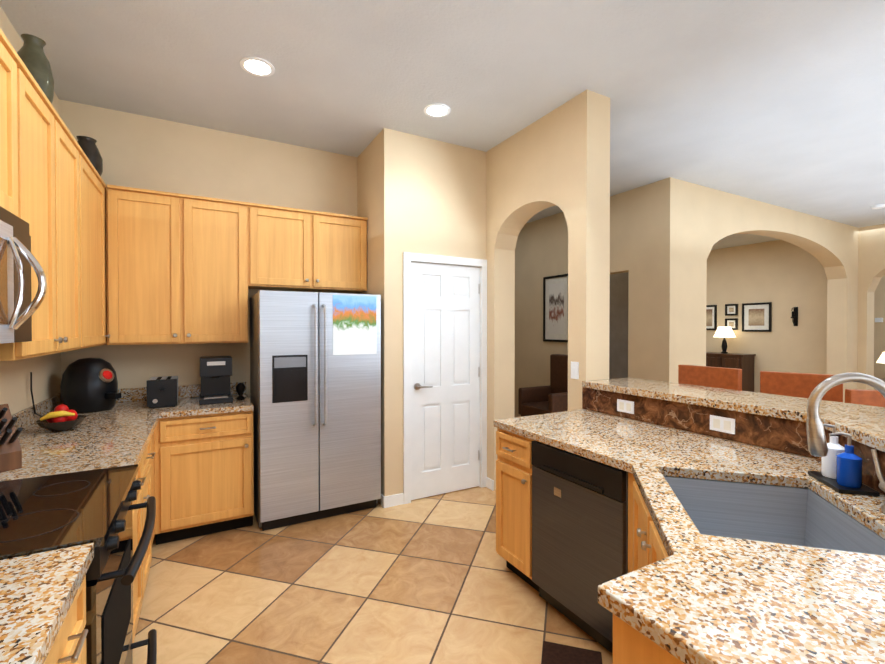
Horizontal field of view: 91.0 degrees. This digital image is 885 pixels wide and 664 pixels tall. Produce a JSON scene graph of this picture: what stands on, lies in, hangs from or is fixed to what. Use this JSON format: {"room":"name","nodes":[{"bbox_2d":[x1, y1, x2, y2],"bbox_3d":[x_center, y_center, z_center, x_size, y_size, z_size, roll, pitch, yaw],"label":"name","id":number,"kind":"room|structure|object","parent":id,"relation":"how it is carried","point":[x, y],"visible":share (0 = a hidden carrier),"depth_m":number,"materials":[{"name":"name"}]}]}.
{"room":"kitchen","nodes":[
{"label":"kitchen","id":0,"kind":"room"},
{"bbox_2d":[0,6,60,414],"bbox_3d":[-1.060,-0.075,-0.067,0.150,3.090,7.450,0,1,-29],"label":"wall","id":1,"kind":"structure","parent":0,"point":[15,391],"depth_m":2.46,"materials":[{"name":"paint"}]},
{"bbox_2d":[0,29,27,222],"bbox_3d":[-1.499,-0.694,1.197,0.302,0.596,0.700,0,1,-29],"label":"upper cabinet","id":2,"kind":"object","parent":1,"relation":"attached to","point":[13,131],"depth_m":1.52,"materials":[{"name":"brown wood"}]},
{"bbox_2d":[0,206,46,343],"bbox_3d":[-1.446,-0.178,1.232,0.424,0.430,0.696,0,1,-29],"label":"microwave","id":3,"kind":"object","parent":2,"relation":"attached to","point":[18,307],"visible":1,"depth_m":1.43,"materials":[{"name":"silver metal"}]},
{"bbox_2d":[11,393,61,429],"bbox_3d":[-1.405,0.500,0.746,0.019,0.100,5.396,0,1,-29],"label":"backsplash","id":4,"kind":"structure","parent":1,"relation":"attached to","point":[25,417],"depth_m":2.57,"materials":[{"name":"beige stone"}]},
{"bbox_2d":[0,64,79,360],"bbox_3d":[-1.885,-0.449,1.900,0.302,1.100,1.036,0,1,-29],"label":"upper cabinet","id":5,"kind":"object","parent":1,"relation":"attached to","point":[53,152],"depth_m":1.92,"materials":[{"name":"brown wood"}]},
{"bbox_2d":[17,34,53,103],"bbox_3d":[-1.922,-1.187,2.045,0.144,0.370,0.144,0,1,-29],"label":"vase","id":6,"kind":"object","parent":5,"relation":"on","point":[32,56],"visible":0.54,"depth_m":2.02,"materials":[{"name":"green ceramic"}]},
{"bbox_2d":[80,147,119,348],"bbox_3d":[-2.229,-0.456,2.594,0.370,1.100,0.783,0,1,-29],"label":"upper cabinet","id":7,"kind":"object","parent":1,"relation":"attached to","point":[99,201],"depth_m":2.82,"materials":[{"name":"brown wood"}]},
{"bbox_2d":[76,136,102,175],"bbox_3d":[-2.419,-1.161,2.958,0.170,0.300,0.170,0,1,-29],"label":"vase","id":8,"kind":"object","parent":7,"relation":"on","point":[88,146],"visible":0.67,"depth_m":2.93,"materials":[{"name":"ceramic"}]},
{"bbox_2d":[59,99,357,398],"bbox_3d":[-1.364,-0.114,3.933,3.180,3.090,0.150,0,1,-29],"label":"wall","id":9,"kind":"structure","parent":0,"point":[144,152],"depth_m":3.50,"materials":[{"name":"paint"}]},
{"bbox_2d":[120,186,195,344],"bbox_3d":[-2.145,-0.462,3.198,0.535,1.100,0.370,0,1,-29],"label":"upper cabinet","id":10,"kind":"object","parent":9,"relation":"attached to","point":[121,265],"depth_m":3.13,"materials":[{"name":"brown wood"}]},
{"bbox_2d":[116,382,245,401],"bbox_3d":[-2.177,0.474,3.391,1.183,0.100,0.018,0,1,-29],"label":"backsplash","id":11,"kind":"structure","parent":9,"relation":"attached to","point":[128,394],"depth_m":3.33,"materials":[{"name":"beige stone"}]},
{"bbox_2d":[196,196,259,343],"bbox_3d":[-1.791,-0.464,3.432,0.584,1.100,0.302,0,1,-29],"label":"upper cabinet","id":12,"kind":"object","parent":9,"relation":"attached to","point":[227,231],"depth_m":3.34,"materials":[{"name":"brown wood"}]},
{"bbox_2d":[260,204,367,292],"bbox_3d":[-1.167,-0.693,3.774,0.977,0.650,0.302,0,1,-29],"label":"upper cabinet","id":13,"kind":"object","parent":9,"relation":"attached to","point":[301,249],"depth_m":3.66,"materials":[{"name":"brown wood"}]},
{"bbox_2d":[357,133,379,501],"bbox_3d":[-0.622,-0.114,3.914,0.100,3.090,0.600,0,1,-29],"label":"wall","id":14,"kind":"structure","parent":0,"point":[368,182],"depth_m":3.80,"materials":[{"name":"paint"}]},
{"bbox_2d":[132,486,612,663],"bbox_3d":[3.710,1.454,4.605,13.700,0.060,11.000,0,1,-29],"label":"floor","id":15,"kind":"structure","parent":0,"point":[434,579],"depth_m":2.38,"materials":[{"name":"tile"}]},
{"bbox_2d":[48,578,87,663],"bbox_3d":[-0.957,1.029,0.558,0.617,0.870,0.966,0,1,-29],"label":"base cabinet","id":16,"kind":"object","parent":15,"relation":"on","point":[71,644],"depth_m":1.00,"materials":[{"name":"brown wood"}]},
{"bbox_2d":[0,543,93,663],"bbox_3d":[-0.509,0.580,-0.244,0.632,0.040,2.796,0,1,-29],"label":"countertop","id":17,"kind":"structure","parent":16,"relation":"on","point":[38,591],"depth_m":0.91,"materials":[{"name":"beige stone"}]},
{"bbox_2d":[0,464,156,663],"bbox_3d":[-1.307,0.979,1.320,0.721,0.915,0.696,0,1,-29],"label":"range","id":18,"kind":"object","parent":15,"relation":"on","point":[96,507],"visible":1,"depth_m":1.33,"materials":[{"name":"black glass"}]},
{"bbox_2d":[132,474,155,642],"bbox_3d":[-1.748,1.015,1.992,0.617,0.870,0.897,0,1,-29],"label":"base cabinet","id":19,"kind":"object","parent":15,"relation":"on","point":[148,481],"depth_m":2.10,"materials":[{"name":"brown wood"}]},
{"bbox_2d":[156,474,159,544],"bbox_3d":[-2.044,1.010,2.530,0.617,0.870,0.469,0,1,-29],"label":"base cabinet","id":20,"kind":"object","parent":15,"relation":"on","point":[157,475],"depth_m":2.89,"materials":[{"name":"brown wood"}]},
{"bbox_2d":[160,462,253,543],"bbox_3d":[-1.779,1.002,3.273,0.605,0.870,0.617,0,1,-29],"label":"base cabinet","id":21,"kind":"object","parent":15,"relation":"on","point":[207,500],"depth_m":3.02,"materials":[{"name":"brown wood"}]},
{"bbox_2d":[0,394,253,480],"bbox_3d":[-1.732,0.552,2.565,1.202,0.040,1.894,0,1,-29],"label":"countertop","id":22,"kind":"structure","parent":21,"relation":"on","point":[187,435],"depth_m":2.79,"materials":[{"name":"beige stone"}]},
{"bbox_2d":[0,404,22,472],"bbox_3d":[-1.754,0.417,1.709,0.260,0.245,0.105,0,1,28],"label":"knife block","id":23,"kind":"object","parent":22,"relation":"on","point":[10,453],"visible":1,"depth_m":1.70,"materials":[{"name":"brown wood"}]},
{"bbox_2d":[35,404,85,431],"bbox_3d":[-2.073,0.463,2.366,0.210,0.139,0.210,0,1,-29],"label":"fruit bowl","id":24,"kind":"object","parent":22,"relation":"on","point":[61,417],"visible":1,"depth_m":2.32,"materials":[{"name":"food"}]},
{"bbox_2d":[30,358,120,416],"bbox_3d":[-2.325,0.352,2.824,0.388,0.352,0.576,0,1,-29],"label":"air fryer","id":25,"kind":"object","parent":22,"relation":"on","point":[88,385],"visible":0.9,"depth_m":2.84,"materials":[{"name":"black plastic"}]},
{"bbox_2d":[147,376,177,407],"bbox_3d":[-2.012,0.428,3.136,0.178,0.194,0.310,0,1,-29],"label":"toaster","id":26,"kind":"object","parent":22,"relation":"on","point":[162,391],"visible":1,"depth_m":3.03,"materials":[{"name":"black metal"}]},
{"bbox_2d":[199,356,232,404],"bbox_3d":[-1.732,0.356,3.321,0.220,0.335,0.334,0,1,-29],"label":"coffee maker","id":27,"kind":"object","parent":22,"relation":"on","point":[215,373],"visible":1,"depth_m":3.22,"materials":[{"name":"black plastic"}]},
{"bbox_2d":[236,383,244,399],"bbox_3d":[-1.567,0.458,3.375,0.068,0.130,0.066,0,1,-29],"label":"figurine","id":28,"kind":"object","parent":22,"relation":"on","point":[240,388],"visible":1,"depth_m":3.36,"materials":[{"name":"metal"}]},
{"bbox_2d":[250,290,380,530],"bbox_3d":[-1.045,0.567,3.569,0.910,1.735,0.766,0,1,-29],"label":"fridge","id":29,"kind":"object","parent":15,"relation":"on","point":[315,378],"visible":1,"depth_m":3.27,"materials":[{"name":"silver metal"}]},
{"bbox_2d":[518,354,567,416],"bbox_3d":[1.471,0.863,5.740,0.680,1.100,0.660,0,1,-29],"label":"chair","id":30,"kind":"object","parent":15,"relation":"on","point":[552,397],"visible":0.33,"depth_m":5.83,"materials":[{"name":"brown leather"}]},
{"bbox_2d":[541,641,601,663],"bbox_3d":[0.468,1.447,1.564,0.255,0.012,0.890,0,1,16],"label":"mat","id":31,"kind":"object","parent":15,"relation":"on","point":[554,653],"visible":0.98,"depth_m":1.93,"materials":[{"name":"brown fabric"}]},
{"bbox_2d":[532,441,627,653],"bbox_3d":[0.929,1.014,2.245,0.738,0.868,0.578,0,1,-29],"label":"dishwasher","id":32,"kind":"object","parent":15,"relation":"on","point":[579,529],"visible":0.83,"depth_m":2.04,"materials":[{"name":"black metal"}]},
{"bbox_2d":[496,461,884,663],"bbox_3d":[0.972,0.921,1.632,1.780,1.065,2.394,0,1,-29],"label":"base cabinet","id":33,"kind":"object","parent":15,"relation":"on","point":[672,605],"depth_m":0.87,"materials":[{"name":"brown wood"}]},
{"bbox_2d":[494,377,884,640],"bbox_3d":[1.112,0.367,1.577,1.978,0.041,2.569,0,1,-29],"label":"countertop","id":34,"kind":"structure","parent":33,"relation":"on","point":[721,475],"depth_m":1.69,"materials":[{"name":"beige stone"}]},
{"bbox_2d":[808,424,879,495],"bbox_3d":[1.414,0.438,1.543,0.113,0.205,0.200,0,1,16],"label":"soap bottles","id":35,"kind":"object","parent":34,"relation":"on","point":[841,469],"visible":0.96,"depth_m":1.50,"materials":[{"name":"blue plastic"}]},
{"bbox_2d":[806,372,884,512],"bbox_3d":[1.284,0.333,1.337,0.241,0.419,0.195,0,1,-29],"label":"faucet","id":36,"kind":"object","parent":34,"relation":"on","point":[817,441],"visible":1,"depth_m":1.34,"materials":[{"name":"silver metal"}]},
{"bbox_2d":[664,476,884,555],"bbox_3d":[1.029,0.691,1.397,0.819,0.212,0.819,0,1,-29],"label":"sink","id":37,"kind":"object","parent":33,"relation":"in","point":[758,510],"depth_m":1.64,"materials":[{"name":"metal"}]},
{"bbox_2d":[678,364,741,390],"bbox_3d":[1.750,0.845,3.038,0.420,1.190,0.420,0,1,-29],"label":"stool","id":38,"kind":"object","parent":15,"relation":"on","point":[720,377],"visible":0.1,"depth_m":3.08,"materials":[{"name":"orange leather"}]},
{"bbox_2d":[706,352,755,391],"bbox_3d":[5.541,0.904,8.721,0.493,0.960,1.090,0,1,-29],"label":"sideboard","id":39,"kind":"object","parent":15,"relation":"on","point":[744,363],"visible":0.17,"depth_m":8.32,"materials":[{"name":"brown wood"}]},
{"bbox_2d":[713,327,735,352],"bbox_3d":[5.601,0.159,8.639,0.380,0.530,0.380,0,1,-29],"label":"lamp","id":40,"kind":"object","parent":39,"relation":"on","point":[724,332],"visible":1,"depth_m":8.55,"materials":[{"name":"fabric"}]},
{"bbox_2d":[760,371,842,401],"bbox_3d":[2.236,0.858,2.736,0.420,1.170,0.420,0,1,41],"label":"stool","id":41,"kind":"object","parent":15,"relation":"on","point":[801,385],"visible":0.06,"depth_m":2.86,"materials":[{"name":"orange leather"}]},
{"bbox_2d":[845,389,884,406],"bbox_3d":[2.444,0.888,2.234,0.420,1.120,0.420,0,1,16],"label":"stool","id":42,"kind":"object","parent":15,"relation":"on","point":[866,397],"visible":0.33,"depth_m":2.42,"materials":[{"name":"orange leather"}]},
{"bbox_3d":[8.198,1.142,7.956,0.600,0.500,0.600,0,1,-29],"label":"side table","id":43,"kind":"object","parent":15,"relation":"on","visible":0},
{"bbox_2d":[876,352,884,362],"bbox_3d":[8.198,0.630,7.951,0.380,0.520,0.380,0,1,-29],"label":"lamp","id":44,"kind":"object","parent":43,"relation":"on","point":[881,359],"visible":1,"depth_m":7.96,"materials":[{"name":"fabric"}]},
{"bbox_2d":[380,128,485,502],"bbox_3d":[-0.059,-0.113,3.825,1.000,3.090,0.100,0,1,-29],"label":"wall","id":45,"kind":"structure","parent":0,"point":[432,196],"depth_m":3.63,"materials":[{"name":"paint"}]},
{"bbox_2d":[381,477,493,507],"bbox_3d":[-0.025,1.388,3.764,1.023,0.090,0.114,0,1,-25],"label":"baseboard","id":46,"kind":"structure","parent":45,"relation":"attached to","point":[392,500],"depth_m":3.59,"materials":[{"name":"white paint"}]},
{"bbox_2d":[403,252,486,503],"bbox_3d":[0.017,0.384,3.861,0.835,2.095,0.118,0,1,-29],"label":"door frame","id":47,"kind":"structure","parent":45,"relation":"attached to","point":[408,258],"depth_m":3.70,"materials":[{"name":"white paint"}]},
{"bbox_2d":[411,262,479,499],"bbox_3d":[0.040,0.416,3.826,0.702,2.016,0.097,0,1,-29],"label":"pantry door","id":48,"kind":"structure","parent":45,"relation":"in","point":[445,335],"depth_m":3.83,"materials":[{"name":"white paint"}]},
{"bbox_2d":[0,0,884,249],"bbox_3d":[3.710,-1.705,4.574,13.700,0.080,11.000,0,1,-29],"label":"ceiling","id":49,"kind":"structure","parent":0,"point":[780,103],"depth_m":2.79,"materials":[{"name":"paint"}]},
{"bbox_2d":[240,56,274,76],"bbox_3d":[-1.147,-1.642,2.696,0.200,0.008,0.200,0,1,-29],"label":"recessed light","id":50,"kind":"object","parent":49,"relation":"in","point":[257,66],"visible":1,"depth_m":2.69,"materials":[{"name":"white paint"}]},
{"bbox_2d":[424,103,449,116],"bbox_3d":[-0.041,-1.647,3.237,0.200,0.008,0.200,0,1,-29],"label":"recessed light","id":51,"kind":"object","parent":49,"relation":"in","point":[436,110],"visible":1,"depth_m":3.24,"materials":[{"name":"white paint"}]},
{"bbox_2d":[871,204,884,208],"bbox_3d":[5.775,-1.659,5.759,0.140,0.034,0.140,0,1,-29],"label":"recessed light","id":52,"kind":"object","parent":49,"relation":"attached to","point":[879,206],"visible":1,"depth_m":5.73,"materials":[{"name":"white plastic"}]},
{"bbox_2d":[486,90,609,490],"bbox_3d":[-0.197,-0.128,5.347,0.230,3.090,5.300,0,1,-29],"label":"wall","id":53,"kind":"structure","parent":0,"point":[559,156],"depth_m":3.17,"materials":[{"name":"paint"}]},
{"bbox_2d":[571,361,578,378],"bbox_3d":[0.930,0.270,3.060,0.008,0.120,0.070,0,1,-29],"label":"switch plate","id":54,"kind":"object","parent":53,"relation":"attached to","point":[574,370],"visible":1,"depth_m":3.05,"materials":[{"name":"white plastic"}]},
{"bbox_2d":[582,387,884,494],"bbox_3d":[0.816,0.464,1.673,1.549,0.152,2.163,0,1,-29],"label":"backsplash","id":55,"kind":"structure","parent":53,"relation":"attached to","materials":[{"name":"stone"}]},
{"bbox_2d":[514,184,648,417],"bbox_3d":[1.371,-0.142,6.811,0.150,3.090,4.250,0,1,-29],"label":"wall","id":56,"kind":"structure","parent":0,"point":[541,249],"depth_m":6.14,"materials":[{"name":"paint"}]},
{"bbox_2d":[543,274,567,341],"bbox_3d":[1.618,-0.331,6.175,0.025,0.940,0.520,0,1,-29],"label":"framed picture","id":57,"kind":"object","parent":56,"relation":"attached to","point":[555,308],"visible":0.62,"depth_m":6.19},
{"bbox_2d":[609,272,628,378],"bbox_3d":[2.465,0.263,5.763,0.050,2.300,1.150,0,1,-29],"label":"wall","id":58,"kind":"structure","parent":0,"point":[618,336],"depth_m":5.87,"materials":[{"name":"beige paint"}]},
{"bbox_2d":[649,177,858,402],"bbox_3d":[4.537,-0.134,5.988,4.900,3.090,0.250,0,1,-29],"label":"wall","id":59,"kind":"structure","parent":0,"point":[691,225],"depth_m":4.98,"materials":[{"name":"paint"}]},
{"bbox_2d":[706,224,884,392],"bbox_3d":[7.285,-0.138,6.389,0.300,3.090,10.700,0,1,-29],"label":"wall","id":60,"kind":"structure","parent":0,"point":[784,277],"depth_m":7.91,"materials":[{"name":"paint"}]},
{"bbox_2d":[706,305,716,329],"bbox_3d":[5.590,-0.300,9.119,0.025,0.520,0.300,0,1,-29],"label":"picture","id":61,"kind":"object","parent":60,"relation":"attached to","point":[711,317],"visible":0.65,"depth_m":9.07},
{"bbox_2d":[725,304,737,315],"bbox_3d":[5.803,-0.446,8.732,0.025,0.230,0.230,0,1,-29],"label":"picture","id":62,"kind":"object","parent":60,"relation":"attached to","point":[731,309],"visible":1,"depth_m":8.73},
{"bbox_2d":[725,318,737,329],"bbox_3d":[5.803,-0.156,8.735,0.025,0.230,0.230,0,1,-29],"label":"picture","id":63,"kind":"object","parent":60,"relation":"attached to","point":[732,323],"visible":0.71,"depth_m":8.71},
{"bbox_2d":[742,302,771,331],"bbox_3d":[6.020,-0.282,8.340,0.025,0.550,0.500,0,1,-29],"label":"picture","id":64,"kind":"object","parent":60,"relation":"attached to","point":[756,317],"visible":0.94,"depth_m":8.32},
{"bbox_2d":[791,307,797,325],"bbox_3d":[6.268,-0.276,7.769,0.143,0.340,0.091,0,1,-29],"label":"sconce","id":65,"kind":"object","parent":60,"relation":"attached to","point":[794,317],"visible":0.98,"depth_m":7.78,"materials":[{"name":"black metal"}]},
{"bbox_2d":[874,275,884,389],"bbox_3d":[9.584,-0.150,7.657,0.150,3.090,10.700,0,1,-29],"label":"wall","id":66,"kind":"structure","parent":0,"point":[879,328],"depth_m":8.81,"materials":[{"name":"paint"}]},
{"bbox_2d":[875,318,882,321],"bbox_3d":[8.845,-0.242,8.813,0.023,0.090,0.120,0,1,-29],"label":"thermostat","id":67,"kind":"object","parent":66,"relation":"attached to","point":[878,319],"visible":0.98,"depth_m":8.80,"materials":[{"name":"white plastic"}]}
]}

